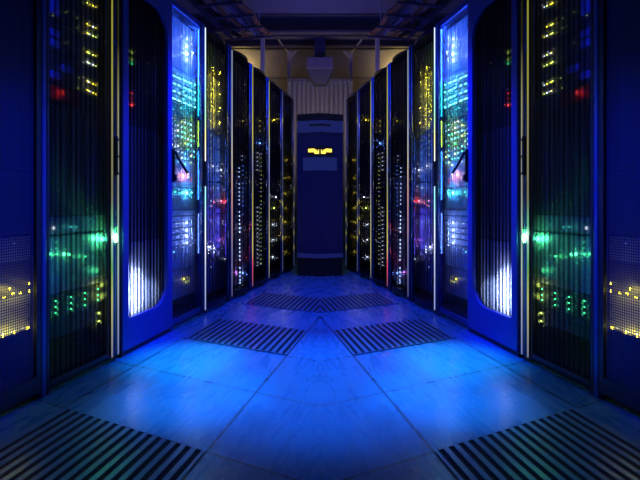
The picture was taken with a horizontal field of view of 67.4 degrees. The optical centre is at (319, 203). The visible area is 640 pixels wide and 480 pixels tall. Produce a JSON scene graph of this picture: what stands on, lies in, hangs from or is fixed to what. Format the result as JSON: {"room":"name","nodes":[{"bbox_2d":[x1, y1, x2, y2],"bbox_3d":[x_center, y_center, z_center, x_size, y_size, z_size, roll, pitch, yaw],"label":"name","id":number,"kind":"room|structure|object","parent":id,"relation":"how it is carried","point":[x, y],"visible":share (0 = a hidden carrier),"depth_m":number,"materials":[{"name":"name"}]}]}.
{"room":"server room","nodes":[
{"label":"server room","id":0,"kind":"room"},
{"bbox_2d":[0,252,639,479],"bbox_3d":[0.000,0.897,2.900,6.400,0.120,10.800,0,0,0],"label":"floor","id":1,"kind":"structure","parent":0,"point":[319,410],"depth_m":2.09,"materials":[{"name":"grey tile"}]},
{"bbox_2d":[0,0,45,414],"bbox_3d":[-1.659,-0.263,1.910,0.854,2.200,0.534,0,0,11],"label":"tall cabinet","id":2,"kind":"object","parent":1,"relation":"on","point":[22,353],"depth_m":2.00,"materials":[{"name":"metal"}]},
{"bbox_2d":[0,294,31,337],"bbox_3d":[-1.532,0.463,1.884,0.515,0.149,0.474,0,0,11],"label":"server","id":3,"kind":"object","parent":2,"relation":"in","point":[27,294],"visible":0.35,"depth_m":1.99,"materials":[{"name":"metal"}]},
{"bbox_2d":[0,260,31,298],"bbox_3d":[-1.532,0.312,1.884,0.515,0.139,0.474,0,0,11],"label":"server","id":4,"kind":"object","parent":2,"relation":"in","point":[25,260],"visible":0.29,"depth_m":1.99,"materials":[{"name":"metal"}]},
{"bbox_2d":[0,235,31,262],"bbox_3d":[-1.532,0.186,1.884,0.515,0.102,0.474,0,0,11],"label":"server","id":5,"kind":"object","parent":2,"relation":"in","point":[5,235],"visible":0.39,"depth_m":1.99,"materials":[{"name":"metal"}]},
{"bbox_2d":[46,0,118,395],"bbox_3d":[-1.544,-0.263,2.436,0.874,2.200,0.535,0,0,11],"label":"tall cabinet","id":6,"kind":"object","parent":1,"relation":"on","point":[70,355],"depth_m":2.35,"materials":[{"name":"metal"}]},
{"bbox_2d":[51,283,102,338],"bbox_3d":[-1.425,0.520,2.412,0.507,0.194,0.475,0,0,11],"label":"switch","id":7,"kind":"object","parent":6,"relation":"in","point":[97,285],"visible":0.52,"depth_m":2.33,"materials":[{"name":"metal"}]},
{"bbox_2d":[51,230,102,294],"bbox_3d":[-1.425,0.280,2.412,0.507,0.274,0.475,0,0,11],"label":"server","id":8,"kind":"object","parent":6,"relation":"in","point":[97,231],"visible":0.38,"depth_m":2.33,"materials":[{"name":"metal"}]},
{"bbox_2d":[52,236,58,293],"bbox_3d":[-1.213,0.280,2.219,0.014,0.262,0.053,0,0,11],"label":"tray","id":9,"kind":"object","parent":8,"relation":"on","point":[52,236],"depth_m":2.20,"materials":[{"name":"grey metal"}]},
{"bbox_2d":[62,235,69,291],"bbox_3d":[-1.202,0.280,2.277,0.014,0.262,0.053,0,0,11],"label":"tray","id":10,"kind":"object","parent":8,"relation":"on","point":[63,236],"depth_m":2.26,"materials":[{"name":"grey metal"}]},
{"bbox_2d":[73,234,78,288],"bbox_3d":[-1.190,0.280,2.335,0.014,0.262,0.053,0,0,11],"label":"tray","id":11,"kind":"object","parent":8,"relation":"on","point":[73,234],"depth_m":2.33,"materials":[{"name":"grey metal"}]},
{"bbox_2d":[79,234,83,286],"bbox_3d":[-1.178,0.280,2.393,0.014,0.262,0.053,0,0,11],"label":"tray","id":12,"kind":"object","parent":8,"relation":"on","point":[79,234],"depth_m":2.37,"materials":[{"name":"grey metal"}]},
{"bbox_2d":[87,233,93,284],"bbox_3d":[-1.167,0.280,2.451,0.014,0.262,0.053,0,0,11],"label":"tray","id":13,"kind":"object","parent":8,"relation":"on","point":[87,233],"depth_m":2.44,"materials":[{"name":"grey metal"}]},
{"bbox_2d":[96,232,102,282],"bbox_3d":[-1.155,0.280,2.509,0.014,0.262,0.053,0,0,11],"label":"tray","id":14,"kind":"object","parent":8,"relation":"on","point":[97,233],"depth_m":2.50,"materials":[{"name":"grey metal"}]},
{"bbox_2d":[51,215,102,233],"bbox_3d":[-1.421,0.098,2.411,0.515,0.079,0.474,0,0,11],"label":"server","id":15,"kind":"object","parent":6,"relation":"in","point":[52,216],"visible":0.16,"depth_m":2.33,"materials":[{"name":"metal"}]},
{"bbox_2d":[51,83,102,117],"bbox_3d":[-1.423,-0.506,2.412,0.510,0.087,0.474,0,0,11],"label":"server","id":16,"kind":"object","parent":6,"relation":"in","point":[52,85],"visible":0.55,"depth_m":2.33,"materials":[{"name":"metal"}]},
{"bbox_2d":[51,51,102,99],"bbox_3d":[-1.421,-0.627,2.411,0.515,0.138,0.474,0,0,11],"label":"server","id":17,"kind":"object","parent":6,"relation":"in","point":[52,53],"visible":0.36,"depth_m":2.33,"materials":[{"name":"metal"}]},
{"bbox_2d":[51,18,102,72],"bbox_3d":[-1.421,-0.774,2.411,0.515,0.143,0.474,0,0,11],"label":"server","id":18,"kind":"object","parent":6,"relation":"in","point":[52,20],"visible":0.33,"depth_m":2.33,"materials":[{"name":"metal"}]},
{"bbox_2d":[51,0,102,43],"bbox_3d":[-1.421,-0.924,2.411,0.515,0.143,0.474,0,0,11],"label":"server","id":19,"kind":"object","parent":6,"relation":"in","point":[52,1],"visible":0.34,"depth_m":2.37,"materials":[{"name":"metal"}]},
{"bbox_2d":[0,407,204,479],"bbox_3d":[-0.769,0.834,1.538,0.898,0.006,0.497,0,0,28],"label":"floor grate","id":20,"kind":"object","parent":1,"relation":"on","point":[66,444],"visible":1,"depth_m":1.61,"materials":[{"name":"black metal"}]},
{"bbox_2d":[115,0,171,356],"bbox_3d":[-1.444,-0.263,2.965,0.862,2.200,0.534,0,0,11],"label":"tall cabinet","id":21,"kind":"object","parent":1,"relation":"on","point":[137,330],"depth_m":2.89,"materials":[{"name":"metal"}]},
{"bbox_2d":[131,88,158,132],"bbox_3d":[-1.324,-0.570,2.941,0.506,0.214,0.474,0,0,11],"label":"switch","id":22,"kind":"object","parent":21,"relation":"in","point":[131,88],"visible":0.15,"depth_m":2.89,"materials":[{"name":"metal"}]},
{"bbox_2d":[131,238,161,314],"bbox_3d":[-1.320,0.480,2.940,0.515,0.514,0.474,0,0,11],"label":"light","id":23,"kind":"object","parent":21,"relation":"in","point":[155,238],"visible":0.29,"depth_m":2.89,"materials":[{"name":"metal"}]},
{"bbox_2d":[131,58,161,98],"bbox_3d":[-1.320,-0.769,2.940,0.515,0.172,0.474,0,0,11],"label":"server","id":24,"kind":"object","parent":21,"relation":"in","point":[131,58],"visible":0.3,"depth_m":2.89,"materials":[{"name":"metal"}]},
{"bbox_2d":[170,0,205,330],"bbox_3d":[-1.294,-0.263,3.484,0.952,2.200,0.534,0,0,11],"label":"tall cabinet","id":25,"kind":"object","parent":1,"relation":"on","point":[184,308],"depth_m":3.61,"materials":[{"name":"metal"}]},
{"bbox_2d":[172,266,194,299],"bbox_3d":[-1.234,0.570,3.472,0.515,0.194,0.474,0,0,11],"label":"server","id":26,"kind":"object","parent":25,"relation":"in","point":[183,280],"visible":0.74,"depth_m":3.47,"materials":[{"name":"metal"}]},
{"bbox_2d":[172,210,194,246],"bbox_3d":[-1.238,0.170,3.473,0.506,0.254,0.475,0,0,11],"label":"chassis","id":27,"kind":"object","parent":25,"relation":"in","point":[183,223],"visible":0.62,"depth_m":3.46,"materials":[{"name":"metal"}]},
{"bbox_2d":[172,187,194,208],"bbox_3d":[-1.234,-0.040,3.472,0.515,0.154,0.474,0,0,11],"label":"server","id":28,"kind":"object","parent":25,"relation":"in","point":[182,198],"visible":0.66,"depth_m":3.47,"materials":[{"name":"metal"}]},
{"bbox_2d":[172,159,194,187],"bbox_3d":[-1.234,-0.220,3.472,0.515,0.194,0.474,0,0,11],"label":"server","id":29,"kind":"object","parent":25,"relation":"in","point":[184,180],"visible":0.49,"depth_m":3.50,"materials":[{"name":"metal"}]},
{"bbox_2d":[172,115,194,161],"bbox_3d":[-1.238,-0.470,3.473,0.507,0.294,0.475,0,0,11],"label":"switch","id":30,"kind":"object","parent":25,"relation":"in","point":[183,131],"visible":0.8,"depth_m":3.48,"materials":[{"name":"metal"}]},
{"bbox_2d":[172,100,194,121],"bbox_3d":[-0.931,-0.670,3.260,0.232,0.094,0.709,0,0,11],"label":"switch","id":31,"kind":"object","parent":25,"relation":"in","point":[179,110],"visible":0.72,"depth_m":3.23,"materials":[{"name":"metal"}]},
{"bbox_2d":[172,66,195,108],"bbox_3d":[-1.238,-0.840,3.473,0.506,0.234,0.474,0,0,11],"label":"chassis","id":32,"kind":"object","parent":25,"relation":"in","point":[183,85],"visible":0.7,"depth_m":3.46,"materials":[{"name":"metal"}]},
{"bbox_2d":[172,33,195,77],"bbox_3d":[-1.234,-1.075,3.472,0.515,0.224,0.474,0,0,11],"label":"server","id":33,"kind":"object","parent":25,"relation":"in","point":[183,54],"visible":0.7,"depth_m":3.47,"materials":[{"name":"metal"}]},
{"bbox_2d":[202,26,232,312],"bbox_3d":[-1.226,-0.263,4.020,0.877,2.200,0.534,0,0,11],"label":"tall cabinet","id":34,"kind":"object","parent":1,"relation":"on","point":[216,297],"depth_m":3.93,"materials":[{"name":"metal"}]},
{"bbox_2d":[208,213,224,250],"bbox_3d":[-1.104,0.230,3.995,0.515,0.294,0.474,0,0,11],"label":"server","id":35,"kind":"object","parent":34,"relation":"in","point":[211,213],"visible":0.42,"depth_m":3.95,"materials":[{"name":"metal"}]},
{"bbox_2d":[208,109,224,150],"bbox_3d":[-1.108,-0.610,3.996,0.507,0.294,0.475,0,0,11],"label":"switch","id":36,"kind":"object","parent":34,"relation":"in","point":[208,109],"visible":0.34,"depth_m":3.95,"materials":[{"name":"metal"}]},
{"bbox_2d":[208,74,224,115],"bbox_3d":[-1.108,-0.900,3.996,0.507,0.274,0.475,0,0,11],"label":"switch","id":37,"kind":"object","parent":34,"relation":"in","point":[208,74],"visible":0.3,"depth_m":3.95,"materials":[{"name":"metal"}]},
{"bbox_2d":[232,49,252,298],"bbox_3d":[-1.113,-0.263,4.546,0.892,2.200,0.535,0,0,11],"label":"tall cabinet","id":38,"kind":"object","parent":1,"relation":"on","point":[240,288],"depth_m":4.62,"materials":[{"name":"metal"}]},
{"bbox_2d":[233,229,247,285],"bbox_3d":[-0.977,0.490,4.519,0.509,0.494,0.475,0,0,11],"label":"storage unit","id":39,"kind":"object","parent":38,"relation":"in","point":[240,237],"visible":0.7,"depth_m":4.47,"materials":[{"name":"metal"}]},
{"bbox_2d":[233,175,247,229],"bbox_3d":[-0.977,-0.010,4.519,0.509,0.494,0.475,0,0,11],"label":"storage unit","id":40,"kind":"object","parent":38,"relation":"in","point":[240,184],"visible":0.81,"depth_m":4.47,"materials":[{"name":"metal"}]},
{"bbox_2d":[233,119,247,176],"bbox_3d":[-0.978,-0.510,4.519,0.507,0.494,0.475,0,0,11],"label":"switch","id":41,"kind":"object","parent":38,"relation":"in","point":[240,131],"visible":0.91,"depth_m":4.46,"materials":[{"name":"metal"}]},
{"bbox_2d":[184,318,306,354],"bbox_3d":[-0.469,0.834,3.078,0.898,0.006,0.497,0,0,28],"label":"floor grate","id":42,"kind":"object","parent":1,"relation":"on","point":[241,334],"visible":1,"depth_m":3.03,"materials":[{"name":"black metal"}]},
{"bbox_2d":[252,66,269,288],"bbox_3d":[-1.007,-0.263,5.074,0.892,2.200,0.535,0,0,11],"label":"tall cabinet","id":43,"kind":"object","parent":1,"relation":"on","point":[261,273],"depth_m":5.14,"materials":[{"name":"metal"}]},
{"bbox_2d":[253,200,264,266],"bbox_3d":[-0.873,0.300,5.047,0.507,0.674,0.475,0,0,11],"label":"switch","id":44,"kind":"object","parent":43,"relation":"in","point":[258,205],"visible":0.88,"depth_m":4.98,"materials":[{"name":"metal"}]},
{"bbox_2d":[253,143,264,199],"bbox_3d":[-0.873,-0.330,5.047,0.507,0.574,0.475,0,0,11],"label":"switch","id":45,"kind":"object","parent":43,"relation":"in","point":[258,150],"visible":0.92,"depth_m":4.98,"materials":[{"name":"metal"}]},
{"bbox_2d":[253,117,264,146],"bbox_3d":[-0.871,-0.750,5.047,0.509,0.254,0.475,0,0,11],"label":"server","id":46,"kind":"object","parent":43,"relation":"in","point":[258,126],"visible":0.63,"depth_m":4.99,"materials":[{"name":"metal"}]},
{"bbox_2d":[269,80,282,278],"bbox_3d":[-0.901,-0.263,5.602,0.892,2.200,0.535,0,0,11],"label":"tall cabinet","id":47,"kind":"object","parent":1,"relation":"on","point":[276,267],"depth_m":5.66,"materials":[{"name":"metal"}]},
{"bbox_2d":[242,292,319,312],"bbox_3d":[-0.277,0.834,4.108,0.880,0.006,0.497,0,0,28],"label":"floor grate","id":48,"kind":"object","parent":1,"relation":"on","point":[292,302],"visible":1,"depth_m":4.07,"materials":[{"name":"grey metal"}]},
{"bbox_2d":[282,91,293,272],"bbox_3d":[-0.796,-0.263,6.130,0.892,2.200,0.535,0,0,11],"label":"tall cabinet","id":49,"kind":"object","parent":1,"relation":"on","point":[288,261],"depth_m":6.20,"materials":[{"name":"metal"}]},
{"bbox_2d":[283,223,290,256],"bbox_3d":[-0.660,0.450,6.103,0.509,0.414,0.475,0,0,11],"label":"server","id":50,"kind":"object","parent":49,"relation":"in","point":[286,226],"visible":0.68,"depth_m":6.06,"materials":[{"name":"metal"}]},
{"bbox_2d":[283,191,290,222],"bbox_3d":[-0.660,0.040,6.103,0.509,0.394,0.475,0,0,11],"label":"server","id":51,"kind":"object","parent":49,"relation":"in","point":[286,195],"visible":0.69,"depth_m":6.06,"materials":[{"name":"metal"}]},
{"bbox_2d":[283,149,290,191],"bbox_3d":[-0.660,-0.420,6.103,0.509,0.514,0.475,0,0,11],"label":"server","id":52,"kind":"object","parent":49,"relation":"in","point":[286,154],"visible":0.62,"depth_m":6.06,"materials":[{"name":"metal"}]},
{"bbox_2d":[297,113,342,276],"bbox_3d":[0.000,-0.103,5.797,0.536,1.880,0.606,0,0,0],"label":"server cabinet","id":53,"kind":"object","parent":1,"relation":"on","point":[319,135],"visible":1,"depth_m":5.56,"materials":[{"name":"blue metal"}]},
{"bbox_2d":[287,79,352,257],"bbox_3d":[0.000,-0.563,7.530,1.040,2.800,0.060,0,0,0],"label":"screen","id":54,"kind":"object","parent":1,"relation":"on","point":[303,85],"visible":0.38,"depth_m":7.51,"materials":[{"name":"grey metal"}]},
{"bbox_2d":[346,91,357,272],"bbox_3d":[0.796,-0.263,6.130,0.892,2.200,0.535,0,0,-11],"label":"tall cabinet","id":55,"kind":"object","parent":1,"relation":"on","point":[351,261],"depth_m":6.20,"materials":[{"name":"metal"}]},
{"bbox_2d":[349,223,356,256],"bbox_3d":[0.660,0.450,6.103,0.509,0.414,0.474,0,0,-11],"label":"server","id":56,"kind":"object","parent":55,"relation":"in","point":[352,226],"visible":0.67,"depth_m":6.06,"materials":[{"name":"metal"}]},
{"bbox_2d":[349,191,356,222],"bbox_3d":[0.660,0.040,6.103,0.509,0.394,0.474,0,0,-11],"label":"server","id":57,"kind":"object","parent":55,"relation":"in","point":[352,195],"visible":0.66,"depth_m":6.06,"materials":[{"name":"metal"}]},
{"bbox_2d":[349,149,356,191],"bbox_3d":[0.660,-0.420,6.103,0.509,0.514,0.474,0,0,-11],"label":"server","id":58,"kind":"object","parent":55,"relation":"in","point":[353,154],"visible":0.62,"depth_m":6.06,"materials":[{"name":"metal"}]},
{"bbox_2d":[320,292,397,312],"bbox_3d":[0.277,0.834,4.108,0.880,0.006,0.497,0,0,-28],"label":"floor grate","id":59,"kind":"object","parent":1,"relation":"on","point":[346,302],"visible":1,"depth_m":4.07,"materials":[{"name":"grey metal"}]},
{"bbox_2d":[357,80,370,278],"bbox_3d":[0.901,-0.263,5.602,0.892,2.200,0.535,0,0,-11],"label":"tall cabinet","id":60,"kind":"object","parent":1,"relation":"on","point":[363,267],"depth_m":5.66,"materials":[{"name":"metal"}]},
{"bbox_2d":[370,66,387,288],"bbox_3d":[1.007,-0.263,5.074,0.892,2.200,0.535,0,0,-11],"label":"tall cabinet","id":61,"kind":"object","parent":1,"relation":"on","point":[378,273],"depth_m":5.14,"materials":[{"name":"metal"}]},
{"bbox_2d":[375,200,386,266],"bbox_3d":[0.873,0.300,5.047,0.507,0.674,0.475,0,0,-11],"label":"switch","id":62,"kind":"object","parent":61,"relation":"in","point":[381,205],"visible":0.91,"depth_m":4.98,"materials":[{"name":"metal"}]},
{"bbox_2d":[375,143,386,199],"bbox_3d":[0.873,-0.330,5.047,0.507,0.574,0.475,0,0,-11],"label":"switch","id":63,"kind":"object","parent":61,"relation":"in","point":[381,150],"visible":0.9,"depth_m":4.98,"materials":[{"name":"metal"}]},
{"bbox_2d":[375,117,386,146],"bbox_3d":[0.871,-0.750,5.047,0.509,0.254,0.474,0,0,-11],"label":"server","id":64,"kind":"object","parent":61,"relation":"in","point":[380,126],"visible":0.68,"depth_m":4.99,"materials":[{"name":"metal"}]},
{"bbox_2d":[333,318,455,354],"bbox_3d":[0.469,0.834,3.078,0.898,0.006,0.497,0,0,-28],"label":"floor grate","id":65,"kind":"object","parent":1,"relation":"on","point":[398,334],"visible":1,"depth_m":3.03,"materials":[{"name":"grey metal"}]},
{"bbox_2d":[387,49,407,298],"bbox_3d":[1.113,-0.263,4.546,0.892,2.200,0.535,0,0,-11],"label":"tall cabinet","id":66,"kind":"object","parent":1,"relation":"on","point":[399,288],"depth_m":4.62,"materials":[{"name":"metal"}]},
{"bbox_2d":[392,229,406,285],"bbox_3d":[0.977,0.490,4.519,0.509,0.494,0.474,0,0,-11],"label":"server","id":67,"kind":"object","parent":66,"relation":"in","point":[399,237],"visible":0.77,"depth_m":4.47,"materials":[{"name":"metal"}]},
{"bbox_2d":[392,175,406,229],"bbox_3d":[0.977,-0.010,4.519,0.509,0.494,0.474,0,0,-11],"label":"storage unit","id":68,"kind":"object","parent":66,"relation":"in","point":[399,184],"visible":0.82,"depth_m":4.47,"materials":[{"name":"metal"}]},
{"bbox_2d":[392,119,406,176],"bbox_3d":[0.978,-0.510,4.519,0.507,0.494,0.475,0,0,-11],"label":"switch","id":69,"kind":"object","parent":66,"relation":"in","point":[399,131],"visible":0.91,"depth_m":4.46,"materials":[{"name":"metal"}]},
{"bbox_2d":[407,26,437,312],"bbox_3d":[1.226,-0.263,4.020,0.877,2.200,0.534,0,0,-11],"label":"tall cabinet","id":70,"kind":"object","parent":1,"relation":"on","point":[423,297],"depth_m":3.93,"materials":[{"name":"metal"}]},
{"bbox_2d":[415,213,431,250],"bbox_3d":[1.104,0.230,3.995,0.515,0.294,0.474,0,0,-11],"label":"server","id":71,"kind":"object","parent":70,"relation":"in","point":[423,213],"visible":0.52,"depth_m":3.95,"materials":[{"name":"metal"}]},
{"bbox_2d":[415,109,431,150],"bbox_3d":[1.108,-0.610,3.996,0.506,0.294,0.474,0,0,-11],"label":"switch","id":72,"kind":"object","parent":70,"relation":"in","point":[431,109],"visible":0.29,"depth_m":3.95,"materials":[{"name":"metal"}]},
{"bbox_2d":[415,74,431,115],"bbox_3d":[1.108,-0.900,3.996,0.506,0.274,0.474,0,0,-11],"label":"switch","id":73,"kind":"object","parent":70,"relation":"in","point":[431,74],"visible":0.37,"depth_m":3.95,"materials":[{"name":"metal"}]},
{"bbox_2d":[434,0,469,330],"bbox_3d":[1.294,-0.263,3.484,0.952,2.200,0.534,0,0,-11],"label":"tall cabinet","id":74,"kind":"object","parent":1,"relation":"on","point":[455,308],"depth_m":3.61,"materials":[{"name":"metal"}]},
{"bbox_2d":[444,66,467,108],"bbox_3d":[1.238,-0.840,3.473,0.506,0.234,0.474,0,0,-11],"label":"chassis","id":75,"kind":"object","parent":74,"relation":"in","point":[456,85],"visible":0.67,"depth_m":3.46,"materials":[{"name":"metal"}]},
{"bbox_2d":[444,33,467,77],"bbox_3d":[1.234,-1.075,3.472,0.515,0.224,0.474,0,0,-11],"label":"server","id":76,"kind":"object","parent":74,"relation":"in","point":[456,54],"visible":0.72,"depth_m":3.47,"materials":[{"name":"metal"}]},
{"bbox_2d":[445,266,467,299],"bbox_3d":[1.234,0.570,3.472,0.515,0.194,0.474,0,0,-11],"label":"server","id":77,"kind":"object","parent":74,"relation":"in","point":[456,280],"visible":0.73,"depth_m":3.47,"materials":[{"name":"metal"}]},
{"bbox_2d":[445,210,467,246],"bbox_3d":[1.238,0.170,3.473,0.506,0.254,0.475,0,0,-11],"label":"server","id":78,"kind":"object","parent":74,"relation":"in","point":[456,223],"visible":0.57,"depth_m":3.46,"materials":[{"name":"metal"}]},
{"bbox_2d":[445,187,467,208],"bbox_3d":[1.234,-0.040,3.472,0.515,0.154,0.474,0,0,-11],"label":"server","id":79,"kind":"object","parent":74,"relation":"in","point":[455,198],"visible":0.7,"depth_m":3.47,"materials":[{"name":"metal"}]},
{"bbox_2d":[445,159,467,187],"bbox_3d":[1.234,-0.220,3.472,0.515,0.194,0.474,0,0,-11],"label":"server","id":80,"kind":"object","parent":74,"relation":"in","point":[455,180],"visible":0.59,"depth_m":3.50,"materials":[{"name":"metal"}]},
{"bbox_2d":[445,115,467,161],"bbox_3d":[1.238,-0.470,3.473,0.507,0.294,0.475,0,0,-11],"label":"switch","id":81,"kind":"object","parent":74,"relation":"in","point":[456,131],"visible":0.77,"depth_m":3.48,"materials":[{"name":"metal"}]},
{"bbox_2d":[445,100,467,121],"bbox_3d":[0.931,-0.670,3.260,0.232,0.094,0.709,0,0,-11],"label":"switch","id":82,"kind":"object","parent":74,"relation":"in","point":[460,110],"visible":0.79,"depth_m":3.23,"materials":[{"name":"metal"}]},
{"bbox_2d":[468,0,524,356],"bbox_3d":[1.444,-0.263,2.965,0.862,2.200,0.534,0,0,-11],"label":"tall cabinet","id":83,"kind":"object","parent":1,"relation":"on","point":[502,330],"depth_m":2.89,"materials":[{"name":"metal"}]},
{"bbox_2d":[478,238,508,314],"bbox_3d":[1.320,0.480,2.940,0.515,0.514,0.474,0,0,-11],"label":"light","id":84,"kind":"object","parent":83,"relation":"in","point":[481,238],"visible":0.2,"depth_m":2.89,"materials":[{"name":"metal"}]},
{"bbox_2d":[478,58,508,98],"bbox_3d":[1.320,-0.769,2.940,0.515,0.172,0.474,0,0,-11],"label":"server","id":85,"kind":"object","parent":83,"relation":"in","point":[507,58],"visible":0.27,"depth_m":2.89,"materials":[{"name":"metal"}]},
{"bbox_2d":[481,88,508,132],"bbox_3d":[1.324,-0.570,2.941,0.506,0.214,0.474,0,0,-11],"label":"switch","id":86,"kind":"object","parent":83,"relation":"in","point":[508,88],"visible":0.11,"depth_m":2.89,"materials":[{"name":"metal"}]},
{"bbox_2d":[435,407,639,479],"bbox_3d":[0.769,0.834,1.538,0.898,0.006,0.497,0,0,-28],"label":"floor grate","id":87,"kind":"object","parent":1,"relation":"on","point":[570,444],"visible":1,"depth_m":1.61,"materials":[{"name":"grey metal"}]},
{"bbox_2d":[521,0,593,395],"bbox_3d":[1.544,-0.263,2.436,0.874,2.200,0.534,0,0,-11],"label":"tall cabinet","id":88,"kind":"object","parent":1,"relation":"on","point":[569,355],"depth_m":2.35,"materials":[{"name":"metal"}]},
{"bbox_2d":[537,283,588,338],"bbox_3d":[1.425,0.520,2.412,0.506,0.194,0.474,0,0,-11],"label":"switch","id":89,"kind":"object","parent":88,"relation":"in","point":[542,285],"visible":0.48,"depth_m":2.33,"materials":[{"name":"metal"}]},
{"bbox_2d":[537,230,588,294],"bbox_3d":[1.425,0.280,2.412,0.506,0.274,0.474,0,0,-11],"label":"array","id":90,"kind":"object","parent":88,"relation":"in","point":[542,231],"visible":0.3,"depth_m":2.33,"materials":[{"name":"metal"}]},
{"bbox_2d":[537,232,543,282],"bbox_3d":[1.155,0.280,2.509,0.014,0.262,0.053,0,0,-11],"label":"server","id":91,"kind":"object","parent":90,"relation":"on","point":[542,233],"depth_m":2.50,"materials":[{"name":"grey metal"}]},
{"bbox_2d":[546,233,552,284],"bbox_3d":[1.167,0.280,2.451,0.014,0.262,0.053,0,0,-11],"label":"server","id":92,"kind":"object","parent":90,"relation":"on","point":[546,233],"depth_m":2.44,"materials":[{"name":"grey metal"}]},
{"bbox_2d":[556,234,560,286],"bbox_3d":[1.178,0.280,2.393,0.014,0.262,0.053,0,0,-11],"label":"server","id":93,"kind":"object","parent":90,"relation":"on","point":[556,234],"depth_m":2.37,"materials":[{"name":"grey metal"}]},
{"bbox_2d":[561,234,566,288],"bbox_3d":[1.190,0.280,2.335,0.014,0.262,0.053,0,0,-11],"label":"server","id":94,"kind":"object","parent":90,"relation":"on","point":[561,234],"depth_m":2.33,"materials":[{"name":"grey metal"}]},
{"bbox_2d":[570,235,577,291],"bbox_3d":[1.202,0.280,2.277,0.014,0.262,0.053,0,0,-11],"label":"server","id":95,"kind":"object","parent":90,"relation":"on","point":[576,236],"depth_m":2.26,"materials":[{"name":"grey metal"}]},
{"bbox_2d":[581,236,587,293],"bbox_3d":[1.213,0.280,2.219,0.014,0.262,0.053,0,0,-11],"label":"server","id":96,"kind":"object","parent":90,"relation":"on","point":[581,236],"depth_m":2.20,"materials":[{"name":"grey metal"}]},
{"bbox_2d":[537,215,588,233],"bbox_3d":[1.421,0.098,2.411,0.515,0.079,0.474,0,0,-11],"label":"server","id":97,"kind":"object","parent":88,"relation":"in","point":[542,216],"visible":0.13,"depth_m":2.33,"materials":[{"name":"metal"}]},
{"bbox_2d":[537,83,588,117],"bbox_3d":[1.423,-0.506,2.412,0.510,0.087,0.474,0,0,-11],"label":"server","id":98,"kind":"object","parent":88,"relation":"in","point":[587,85],"visible":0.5,"depth_m":2.33,"materials":[{"name":"metal"}]},
{"bbox_2d":[537,51,588,99],"bbox_3d":[1.421,-0.627,2.411,0.515,0.138,0.474,0,0,-11],"label":"server","id":99,"kind":"object","parent":88,"relation":"in","point":[587,53],"visible":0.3,"depth_m":2.33,"materials":[{"name":"metal"}]},
{"bbox_2d":[537,18,588,72],"bbox_3d":[1.421,-0.774,2.411,0.515,0.143,0.474,0,0,-11],"label":"server","id":100,"kind":"object","parent":88,"relation":"in","point":[587,20],"visible":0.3,"depth_m":2.33,"materials":[{"name":"metal"}]},
{"bbox_2d":[537,0,588,43],"bbox_3d":[1.421,-0.924,2.411,0.515,0.143,0.474,0,0,-11],"label":"server","id":101,"kind":"object","parent":88,"relation":"in","point":[576,1],"visible":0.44,"depth_m":2.37,"materials":[{"name":"metal"}]},
{"bbox_2d":[594,0,639,414],"bbox_3d":[1.659,-0.263,1.910,0.854,2.200,0.534,0,0,-11],"label":"tall cabinet","id":102,"kind":"object","parent":1,"relation":"on","point":[616,353],"depth_m":2.00,"materials":[{"name":"metal"}]},
{"bbox_2d":[608,294,639,337],"bbox_3d":[1.532,0.463,1.884,0.515,0.149,0.474,0,0,-11],"label":"server","id":103,"kind":"object","parent":102,"relation":"in","point":[610,294],"visible":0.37,"depth_m":1.99,"materials":[{"name":"metal"}]},
{"bbox_2d":[608,260,639,298],"bbox_3d":[1.532,0.312,1.884,0.515,0.139,0.474,0,0,-11],"label":"server","id":104,"kind":"object","parent":102,"relation":"in","point":[610,260],"visible":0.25,"depth_m":1.99,"materials":[{"name":"metal"}]},
{"bbox_2d":[608,235,639,262],"bbox_3d":[1.532,0.186,1.884,0.515,0.102,0.474,0,0,-11],"label":"server","id":105,"kind":"object","parent":102,"relation":"in","point":[619,235],"visible":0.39,"depth_m":1.99,"materials":[{"name":"metal"}]},
{"bbox_2d":[238,51,401,251],"bbox_3d":[0.000,-0.963,8.342,6.400,3.600,0.115,0,0,0],"label":"wall","id":106,"kind":"structure","parent":0,"point":[275,61],"depth_m":8.30,"materials":[{"name":"paint"}]},
{"bbox_2d":[175,0,464,12],"bbox_3d":[0.000,-2.723,2.900,6.400,0.120,10.800,0,0,0],"label":"ceiling","id":107,"kind":"structure","parent":0,"point":[266,6],"depth_m":6.47,"materials":[{"name":"paint"}]},
{"bbox_2d":[186,0,272,40],"bbox_3d":[-1.067,-2.390,5.286,0.583,0.545,1.950,0,0,11],"label":"cable tray","id":108,"kind":"object","parent":107,"relation":"hanging from","point":[215,21],"visible":0.9,"depth_m":5.55,"materials":[{"name":"paint"}]},
{"bbox_2d":[191,13,448,38],"bbox_3d":[0.000,-2.533,6.850,6.400,0.260,0.300,0,0,0],"label":"ceiling beam","id":109,"kind":"structure","parent":107,"relation":"attached to","point":[280,25],"depth_m":6.83,"materials":[{"name":"metal"}]},
{"bbox_2d":[224,39,415,50],"bbox_3d":[0.000,-2.578,7.700,6.400,0.170,0.200,0,0,0],"label":"ceiling beam","id":110,"kind":"structure","parent":107,"relation":"attached to","point":[250,44],"depth_m":7.67,"materials":[{"name":"metal"}]},
{"bbox_2d":[307,37,332,86],"bbox_3d":[0.000,-2.198,7.000,0.380,0.930,0.400,0,0,0],"label":"duct","id":111,"kind":"object","parent":107,"relation":"attached to","point":[319,67],"visible":0.97,"depth_m":6.86,"materials":[{"name":"metal"}]},
{"bbox_2d":[367,0,453,40],"bbox_3d":[1.067,-2.390,5.286,0.583,0.545,1.950,0,0,-11],"label":"cable tray","id":112,"kind":"object","parent":107,"relation":"hanging from","point":[424,21],"visible":0.9,"depth_m":5.55,"materials":[{"name":"paint"}]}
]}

